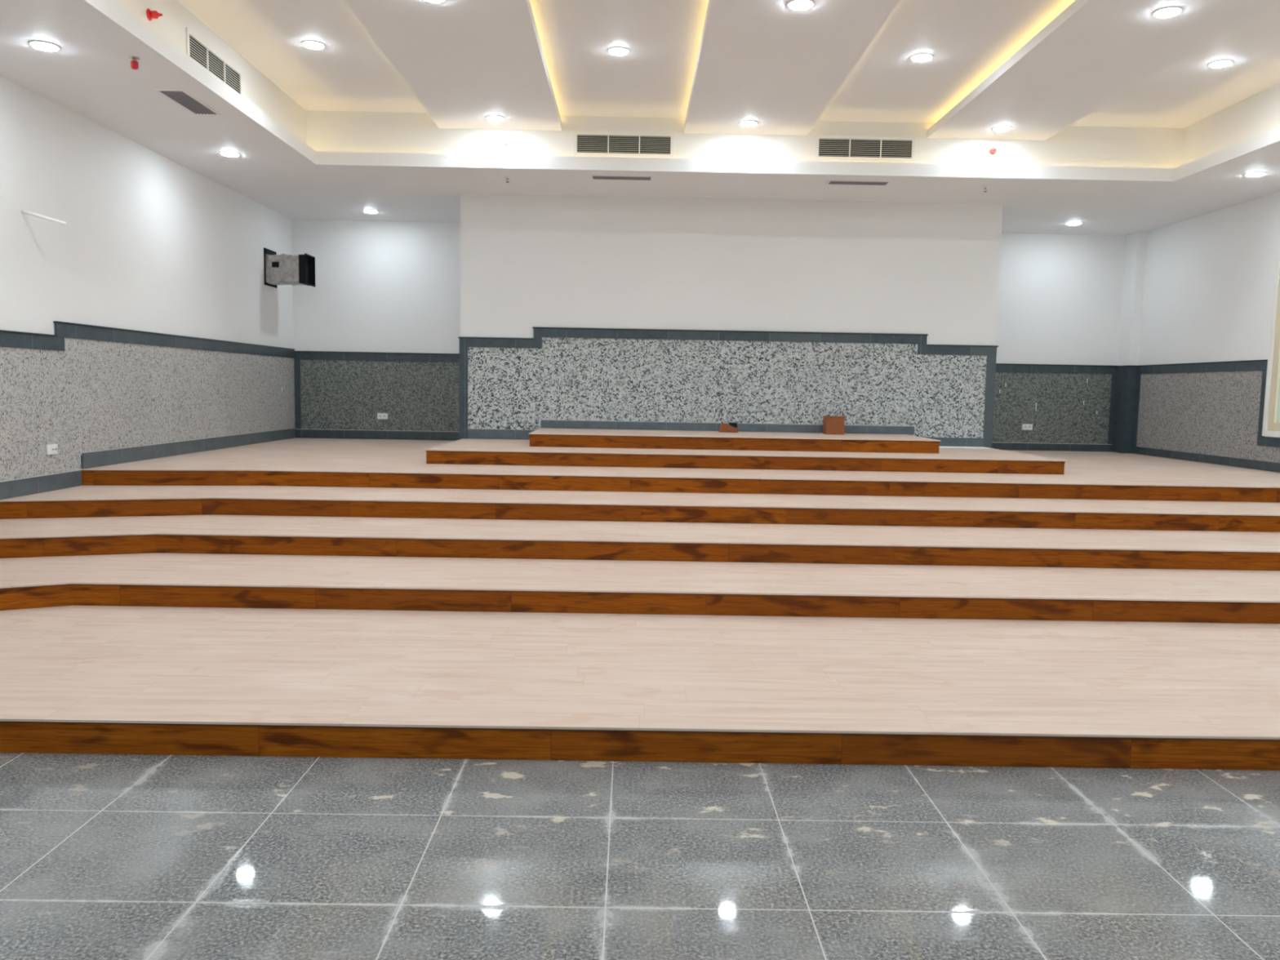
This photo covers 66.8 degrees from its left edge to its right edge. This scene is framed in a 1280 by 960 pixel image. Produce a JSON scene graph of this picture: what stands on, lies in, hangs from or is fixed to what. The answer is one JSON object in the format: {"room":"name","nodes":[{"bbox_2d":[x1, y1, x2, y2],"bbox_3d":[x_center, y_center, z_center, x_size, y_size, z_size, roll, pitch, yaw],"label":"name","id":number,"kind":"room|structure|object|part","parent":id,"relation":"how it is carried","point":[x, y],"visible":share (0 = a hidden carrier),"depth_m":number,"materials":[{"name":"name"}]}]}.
{"room":"auditorium","nodes":[
{"label":"auditorium","id":0,"kind":"room"},
{"bbox_2d":[0,75,293,348],"bbox_3d":[-4.983,-1.379,5.407,0.150,4.600,17.400,1,5,-1],"label":"wall","id":1,"kind":"structure","parent":0,"point":[148,242],"depth_m":9.18,"materials":[{"name":"white paint"}]},
{"bbox_2d":[21,208,66,225],"bbox_3d":[-4.755,-2.095,7.739,0.352,0.119,0.026,1,5,-3],"label":"conduit","id":2,"kind":"object","parent":1,"relation":"attached to","point":[28,212],"visible":1,"depth_m":7.73,"materials":[{"name":"white plastic"}]},
{"bbox_2d":[46,444,57,454],"bbox_3d":[-4.929,-0.257,8.144,0.016,0.086,0.140,1,5,-1],"label":"wall socket","id":3,"kind":"object","parent":1,"relation":"attached to","point":[51,449],"visible":1,"depth_m":8.13,"materials":[{"name":"white plastic"}]},
{"bbox_2d":[0,337,294,481],"bbox_3d":[-4.922,-0.089,5.529,0.017,1.750,17.080,1,5,-1],"label":"wall panel","id":4,"kind":"object","parent":1,"relation":"attached to","point":[91,395],"depth_m":9.26,"materials":[{"name":"grey stone"}]},
{"bbox_2d":[0,320,294,358],"bbox_3d":[-4.899,-0.957,5.437,0.032,0.245,17.060,1,5,-1],"label":"trim","id":5,"kind":"structure","parent":1,"relation":"attached to","point":[11,339],"depth_m":9.20,"materials":[{"name":"paint"}]},
{"bbox_2d":[0,427,295,499],"bbox_3d":[-4.928,0.477,5.572,0.024,0.870,17.060,1,5,-1],"label":"baseboard","id":6,"kind":"structure","parent":1,"relation":"attached to","point":[12,488],"depth_m":9.35,"materials":[{"name":"stone"}]},
{"bbox_2d":[263,247,315,288],"bbox_3d":[-4.684,-2.832,13.002,0.540,0.480,0.430,1,5,-1],"label":"speaker","id":7,"kind":"object","parent":1,"relation":"attached to","point":[283,268],"visible":1,"depth_m":12.83,"materials":[{"name":"metal"}]},
{"bbox_2d":[0,752,1279,959],"bbox_3d":[1.065,1.072,5.684,12.330,0.120,17.400,1,5,-1],"label":"floor","id":8,"kind":"structure","parent":0,"point":[104,856],"depth_m":3.14,"materials":[{"name":"grey tile"}]},
{"bbox_2d":[0,604,1279,770],"bbox_3d":[1.072,1.004,4.982,12.026,0.144,2.034,1,5,-1],"label":"wooden step","id":9,"kind":"structure","parent":8,"relation":"on","point":[74,679],"depth_m":4.48,"materials":[{"name":"laminate"}]},
{"bbox_2d":[0,552,1279,623],"bbox_3d":[1.066,0.751,6.122,12.026,0.144,1.813,1,5,-1],"label":"wooden step","id":10,"kind":"structure","parent":9,"relation":"on","point":[150,579],"depth_m":6.03,"materials":[{"name":"laminate"}]},
{"bbox_2d":[0,514,1279,570],"bbox_3d":[1.060,0.501,7.237,12.026,0.144,1.540,1,5,-1],"label":"wooden step","id":11,"kind":"structure","parent":10,"relation":"on","point":[175,534],"depth_m":7.01,"materials":[{"name":"laminate"}]},
{"bbox_2d":[0,485,1279,532],"bbox_3d":[1.055,0.263,8.217,12.026,0.144,1.435,1,5,-1],"label":"wooden step","id":12,"kind":"structure","parent":11,"relation":"on","point":[79,501],"depth_m":7.98,"materials":[{"name":"laminate"}]},
{"bbox_2d":[80,437,1279,502],"bbox_3d":[1.033,-0.181,11.385,12.026,0.144,5.508,1,5,-1],"label":"wooden step","id":13,"kind":"structure","parent":12,"relation":"on","point":[296,461],"depth_m":8.93,"materials":[{"name":"laminate"}]},
{"bbox_2d":[425,438,1066,474],"bbox_3d":[1.072,-0.286,10.923,6.505,0.152,2.160,1,5,-1],"label":"wooden platform","id":14,"kind":"object","parent":13,"relation":"on","point":[464,451],"depth_m":9.87,"materials":[{"name":"laminate"}]},
{"bbox_2d":[528,428,940,453],"bbox_3d":[1.031,-0.464,11.296,4.505,0.144,1.383,1,5,-1],"label":"wooden platform","id":15,"kind":"object","parent":14,"relation":"on","point":[557,437],"visible":0.99,"depth_m":10.62,"materials":[{"name":"laminate"}]},
{"bbox_2d":[718,422,737,432],"bbox_3d":[1.063,-0.632,11.666,0.230,0.122,0.020,1,5,-1],"label":"plank offcut","id":16,"kind":"object","parent":15,"relation":"on","point":[724,428],"visible":1,"depth_m":11.65,"materials":[{"name":"orange wood"}]},
{"bbox_2d":[822,408,845,434],"bbox_3d":[2.339,-0.709,11.723,0.234,0.309,0.214,1,5,-1],"label":"wooden box","id":17,"kind":"object","parent":15,"relation":"on","point":[832,424],"visible":1,"depth_m":11.63,"materials":[{"name":"orange wood"}]},
{"bbox_3d":[2.340,-0.765,11.718,0.234,0.012,0.214,1,5,-1],"label":"box lid","id":18,"kind":"part","parent":17,"relation":"part of","materials":[{"name":"orange wood"}]},
{"bbox_3d":[3.777,-0.404,11.910,0.960,0.008,0.212,1,5,-1],"label":"plaster strip","id":19,"kind":"part","parent":14,"relation":"part of","materials":[{"name":"white paint"}]},
{"bbox_2d":[0,0,1279,235],"bbox_3d":[1.139,-3.140,5.288,12.030,0.692,17.100,1,5,-1],"label":"ceiling","id":20,"kind":"structure","parent":0,"point":[334,131],"depth_m":9.69,"materials":[{"name":"paint"}]},
{"bbox_2d":[27,40,61,51],"bbox_3d":[-4.143,-3.013,6.756,0.196,0.021,0.196,1,5,-1],"label":"recessed light","id":21,"kind":"object","parent":20,"relation":"in","point":[41,45],"visible":1,"depth_m":6.72,"materials":[{"name":"white plastic"}]},
{"bbox_2d":[128,56,139,69],"bbox_3d":[-3.635,-2.997,6.982,0.072,0.083,0.072,1,5,-1],"label":"sprinkler","id":22,"kind":"object","parent":20,"relation":"attached to","point":[134,64],"visible":1,"depth_m":6.96,"materials":[{"name":"metal"}]},
{"bbox_2d":[146,8,162,21],"bbox_3d":[-3.501,-3.363,7.019,0.097,0.081,0.081,1,5,-1],"label":"sprinkler","id":23,"kind":"object","parent":20,"relation":"attached to","point":[153,14],"visible":1,"depth_m":7.00,"materials":[{"name":"red plastic"}]},
{"bbox_2d":[153,88,221,115],"bbox_3d":[-3.748,-3.135,8.068,0.240,0.010,0.700,1,5,-1],"label":"ceiling vent","id":24,"kind":"object","parent":20,"relation":"in","point":[182,98],"visible":1,"depth_m":8.03,"materials":[{"name":"metal"}]},
{"bbox_2d":[186,27,242,95],"bbox_3d":[-3.551,-3.464,8.134,0.012,0.250,1.070,1,5,-1],"label":"ceiling vent","id":25,"kind":"object","parent":20,"relation":"in","point":[197,48],"visible":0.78,"depth_m":8.08,"materials":[{"name":"white metal"}]},
{"bbox_2d":[219,151,239,156],"bbox_3d":[-4.167,-3.305,9.862,0.196,0.021,0.196,1,5,-1],"label":"recessed light","id":26,"kind":"object","parent":20,"relation":"in","point":[228,153],"visible":1,"depth_m":9.82,"materials":[{"name":"white"}]},
{"bbox_2d":[301,40,325,48],"bbox_3d":[-2.805,-3.733,8.346,0.196,0.021,0.196,1,5,-1],"label":"recessed light","id":27,"kind":"object","parent":20,"relation":"in","point":[311,44],"visible":1,"depth_m":8.31,"materials":[{"name":"white plastic"}]},
{"bbox_2d":[363,209,377,213],"bbox_3d":[-3.611,-3.592,13.014,0.196,0.021,0.196,1,5,-1],"label":"recessed light","id":28,"kind":"object","parent":20,"relation":"in","point":[364,211],"visible":1,"depth_m":12.96,"materials":[{"name":"white"}]},
{"bbox_2d":[343,0,561,130],"bbox_3d":[-1.449,-3.279,4.492,1.315,0.157,11.880,1,5,-1],"label":"ceiling panel","id":29,"kind":"object","parent":20,"relation":"attached to","point":[465,62],"visible":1,"depth_m":8.15,"materials":[{"name":"paint"}]},
{"bbox_2d":[425,0,445,2],"bbox_3d":[-1.462,-3.413,6.869,0.196,0.021,0.196,1,5,-1],"label":"recessed light","id":30,"kind":"object","parent":29,"relation":"attached to","point":[433,1],"visible":1,"depth_m":6.91,"materials":[{"name":"white plastic"}]},
{"bbox_2d":[485,115,505,121],"bbox_3d":[-1.485,-3.705,9.966,0.196,0.021,0.196,1,5,-1],"label":"recessed light","id":31,"kind":"object","parent":29,"relation":"attached to","point":[491,117],"visible":1,"depth_m":9.92,"materials":[{"name":"white ceramic"}]},
{"bbox_2d":[607,46,630,55],"bbox_3d":[-0.185,-3.690,8.370,0.196,0.021,0.196,1,5,-1],"label":"recessed light","id":32,"kind":"object","parent":20,"relation":"in","point":[616,51],"visible":1,"depth_m":8.34,"materials":[{"name":"white plastic"}]},
{"bbox_2d":[590,174,653,180],"bbox_3d":[-0.200,-3.316,10.655,0.685,0.010,0.210,1,5,-1],"label":"ceiling vent","id":33,"kind":"object","parent":20,"relation":"in","point":[592,176],"visible":1,"depth_m":10.62,"materials":[{"name":"metal"}]},
{"bbox_2d":[573,131,674,157],"bbox_3d":[-0.173,-3.604,10.431,1.075,0.257,0.012,1,5,-1],"label":"ceiling vent","id":34,"kind":"object","parent":20,"relation":"in","point":[593,144],"visible":1,"depth_m":10.43,"materials":[{"name":"white metal"}]},
{"bbox_2d":[684,0,900,135],"bbox_3d":[1.181,-3.235,4.516,1.320,0.157,11.880,1,5,-1],"label":"ceiling panel","id":35,"kind":"object","parent":20,"relation":"attached to","point":[771,64],"visible":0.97,"depth_m":8.08,"materials":[{"name":"paint"}]},
{"bbox_2d":[738,120,758,126],"bbox_3d":[1.116,-3.661,9.990,0.196,0.021,0.196,1,5,-1],"label":"recessed light","id":36,"kind":"object","parent":35,"relation":"attached to","point":[745,123],"visible":1,"depth_m":9.95,"materials":[{"name":"white"}]},
{"bbox_2d":[786,0,814,9],"bbox_3d":[1.140,-3.370,6.894,0.196,0.021,0.196,1,5,-1],"label":"recessed light","id":37,"kind":"object","parent":35,"relation":"attached to","point":[793,4],"visible":1,"depth_m":6.87,"materials":[{"name":"white plastic"}]},
{"bbox_2d":[825,179,891,186],"bbox_3d":[2.404,-3.274,10.699,0.685,0.010,0.210,1,5,-1],"label":"ceiling vent","id":38,"kind":"object","parent":20,"relation":"in","point":[829,181],"visible":1,"depth_m":10.67,"materials":[{"name":"metal"}]},
{"bbox_2d":[814,134,915,161],"bbox_3d":[2.426,-3.570,10.454,1.075,0.257,0.012,1,5,-1],"label":"ceiling vent","id":39,"kind":"object","parent":20,"relation":"in","point":[847,148],"visible":1,"depth_m":10.45,"materials":[{"name":"white metal"}]},
{"bbox_2d":[910,53,933,62],"bbox_3d":[2.434,-3.646,8.394,0.196,0.021,0.196,1,5,-1],"label":"recessed light","id":40,"kind":"object","parent":20,"relation":"in","point":[919,57],"visible":1,"depth_m":8.36,"materials":[{"name":"white plastic"}]},
{"bbox_2d":[989,147,996,155],"bbox_3d":[3.804,-3.540,10.425,0.070,0.070,0.097,1,5,-1],"label":"sprinkler","id":41,"kind":"object","parent":20,"relation":"attached to","point":[993,150],"visible":1,"depth_m":10.46,"materials":[{"name":"red plastic"}]},
{"bbox_2d":[1066,222,1081,225],"bbox_3d":[5.798,-3.423,12.981,0.196,0.021,0.196,1,5,-1],"label":"recessed light","id":42,"kind":"object","parent":20,"relation":"in","point":[1069,223],"visible":1,"depth_m":12.94,"materials":[{"name":"white"}]},
{"bbox_2d":[927,0,1277,140],"bbox_3d":[3.775,-3.192,4.540,1.275,0.157,11.880,1,5,-1],"label":"ceiling panel","id":43,"kind":"object","parent":20,"relation":"attached to","point":[1093,52],"visible":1,"depth_m":8.00,"materials":[{"name":"paint"}]},
{"bbox_2d":[991,125,1012,131],"bbox_3d":[3.734,-3.617,10.014,0.196,0.021,0.196,1,5,-1],"label":"recessed light","id":44,"kind":"object","parent":43,"relation":"attached to","point":[1001,128],"visible":1,"depth_m":9.97,"materials":[{"name":"white"}]},
{"bbox_2d":[1151,6,1182,17],"bbox_3d":[3.757,-3.326,6.918,0.196,0.021,0.196,1,5,-1],"label":"recessed light","id":45,"kind":"object","parent":43,"relation":"attached to","point":[1168,11],"visible":1,"depth_m":6.88,"materials":[{"name":"white plastic"}]},
{"bbox_2d":[1207,59,1233,67],"bbox_3d":[5.034,-3.602,8.418,0.196,0.021,0.196,1,5,-1],"label":"recessed light","id":46,"kind":"object","parent":20,"relation":"in","point":[1221,63],"visible":1,"depth_m":8.38,"materials":[{"name":"white plastic"}]},
{"bbox_2d":[1244,171,1266,177],"bbox_3d":[6.312,-3.130,9.959,0.196,0.021,0.196,1,5,-1],"label":"recessed light","id":47,"kind":"object","parent":20,"relation":"in","point":[1257,173],"visible":1,"depth_m":9.92,"materials":[{"name":"white"}]},
{"bbox_2d":[291,219,1125,451],"bbox_3d":[1.040,-2.086,14.050,12.030,4.600,0.150,1,5,-1],"label":"wall","id":48,"kind":"structure","parent":0,"point":[381,286],"depth_m":13.92,"materials":[{"name":"white paint"}]},
{"bbox_2d":[293,351,459,428],"bbox_3d":[-3.606,-1.271,13.998,2.764,1.124,0.034,1,5,-1],"label":"trim","id":49,"kind":"structure","parent":48,"relation":"attached to","point":[308,355],"depth_m":13.95,"materials":[{"name":"stone"}]},
{"bbox_2d":[295,428,459,440],"bbox_3d":[-3.617,-0.653,14.061,2.764,0.129,0.025,1,5,-1],"label":"baseboard","id":50,"kind":"structure","parent":48,"relation":"attached to","point":[300,433],"depth_m":14.05,"materials":[{"name":"stone"}]},
{"bbox_2d":[300,359,459,431],"bbox_3d":[-3.607,-1.189,14.016,2.764,1.058,0.014,1,5,-1],"label":"wall panel","id":51,"kind":"object","parent":48,"relation":"attached to","point":[336,394],"depth_m":14.00,"materials":[{"name":"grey stone"}]},
{"bbox_2d":[377,413,387,419],"bbox_3d":[-3.721,-0.922,14.025,0.150,0.086,0.016,1,5,-1],"label":"wall socket","id":52,"kind":"object","parent":48,"relation":"attached to","point":[380,415],"visible":1,"depth_m":14.02,"materials":[{"name":"white plastic"}]},
{"bbox_2d":[1022,423,1032,430],"bbox_3d":[5.631,-0.770,14.111,0.150,0.086,0.016,1,5,-1],"label":"wall socket","id":53,"kind":"object","parent":48,"relation":"attached to","point":[1024,426],"visible":1,"depth_m":14.11,"materials":[{"name":"white plastic"}]},
{"bbox_2d":[991,372,1111,444],"bbox_3d":[5.623,-1.034,14.100,2.570,1.058,0.017,1,5,-1],"label":"wall panel","id":54,"kind":"object","parent":48,"relation":"attached to","point":[1060,407],"depth_m":14.10,"materials":[{"name":"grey stone"}]},
{"bbox_2d":[991,442,1111,451],"bbox_3d":[5.614,-0.489,14.147,2.570,0.109,0.025,1,5,-1],"label":"baseboard","id":55,"kind":"structure","parent":48,"relation":"attached to","point":[1001,446],"depth_m":14.14,"materials":[{"name":"stone"}]},
{"bbox_2d":[995,363,1116,444],"bbox_3d":[5.625,-1.106,14.085,2.570,1.144,0.034,1,5,-1],"label":"trim","id":56,"kind":"structure","parent":48,"relation":"attached to","point":[1000,367],"depth_m":14.04,"materials":[{"name":"stone"}]},
{"bbox_2d":[460,193,1002,439],"bbox_3d":[1.075,-1.604,12.965,6.565,3.845,2.100,1,5,-1],"label":"wall","id":57,"kind":"structure","parent":0,"point":[527,262],"depth_m":11.82,"materials":[{"name":"white paint"}]},
{"bbox_2d":[467,419,983,446],"bbox_3d":[1.064,-0.583,11.994,6.370,0.249,0.025,1,5,-1],"label":"baseboard","id":58,"kind":"structure","parent":57,"relation":"attached to","point":[483,433],"depth_m":11.97,"materials":[{"name":"stone"}]},
{"bbox_2d":[467,337,986,438],"bbox_3d":[1.074,-1.139,11.946,6.370,1.140,0.017,1,5,-1],"label":"wall panel","id":59,"kind":"object","parent":57,"relation":"attached to","point":[569,379],"depth_m":11.94,"materials":[{"name":"stone"}]},
{"bbox_2d":[457,327,998,448],"bbox_3d":[1.078,-1.071,11.945,6.610,1.520,0.032,1,5,-1],"label":"trim","id":60,"kind":"structure","parent":57,"relation":"attached to","point":[990,351],"depth_m":11.88,"materials":[{"name":"stone"}]},
{"bbox_2d":[1117,231,1146,365],"bbox_3d":[6.991,-1.949,13.867,0.130,3.120,0.330,1,5,-1],"label":"pillar","id":61,"kind":"structure","parent":0,"point":[1135,242],"depth_m":13.71,"materials":[{"name":"white paint"}]},
{"bbox_2d":[1138,191,1279,438],"bbox_3d":[7.220,-1.175,5.519,0.200,4.600,17.400,1,5,-1],"label":"wall","id":62,"kind":"structure","parent":0,"point":[1209,277],"depth_m":12.00,"materials":[{"name":"white paint"}]},
{"bbox_2d":[1111,365,1137,453],"bbox_3d":[6.947,-1.014,13.924,0.138,1.243,0.332,1,5,-1],"label":"trim","id":63,"kind":"structure","parent":62,"relation":"attached to","point":[1126,375],"depth_m":13.81,"materials":[{"name":"stone"}]},
{"bbox_2d":[1132,359,1279,447],"bbox_3d":[7.090,-0.266,5.442,0.032,1.140,16.758,1,5,-1],"label":"trim","id":64,"kind":"structure","parent":62,"relation":"attached to","point":[1250,365],"depth_m":11.84,"materials":[{"name":"stone"}]},
{"bbox_2d":[1132,446,1279,472],"bbox_3d":[7.076,0.714,5.534,0.024,0.828,16.758,1,5,-1],"label":"baseboard","id":65,"kind":"structure","parent":62,"relation":"attached to","point":[1223,460],"depth_m":11.94,"materials":[{"name":"stone"}]},
{"bbox_2d":[1136,370,1279,462],"bbox_3d":[7.091,0.158,5.473,0.014,1.750,16.740,1,5,-1],"label":"wall panel","id":66,"kind":"object","parent":62,"relation":"attached to","point":[1216,413],"depth_m":12.12,"materials":[{"name":"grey stone"}]},
{"bbox_2d":[1262,256,1279,437],"bbox_3d":[7.111,-1.363,9.579,0.110,1.990,2.620,1,5,-1],"label":"window","id":67,"kind":"structure","parent":62,"relation":"in","point":[1271,424],"depth_m":10.80,"materials":[{"name":"white paint"}]},
{"bbox_3d":[7.103,-1.363,9.579,0.065,1.860,2.490,1,5,-1],"label":"sash","id":68,"kind":"part","parent":67,"relation":"part of","materials":[{"name":"beige metal"}]}
]}

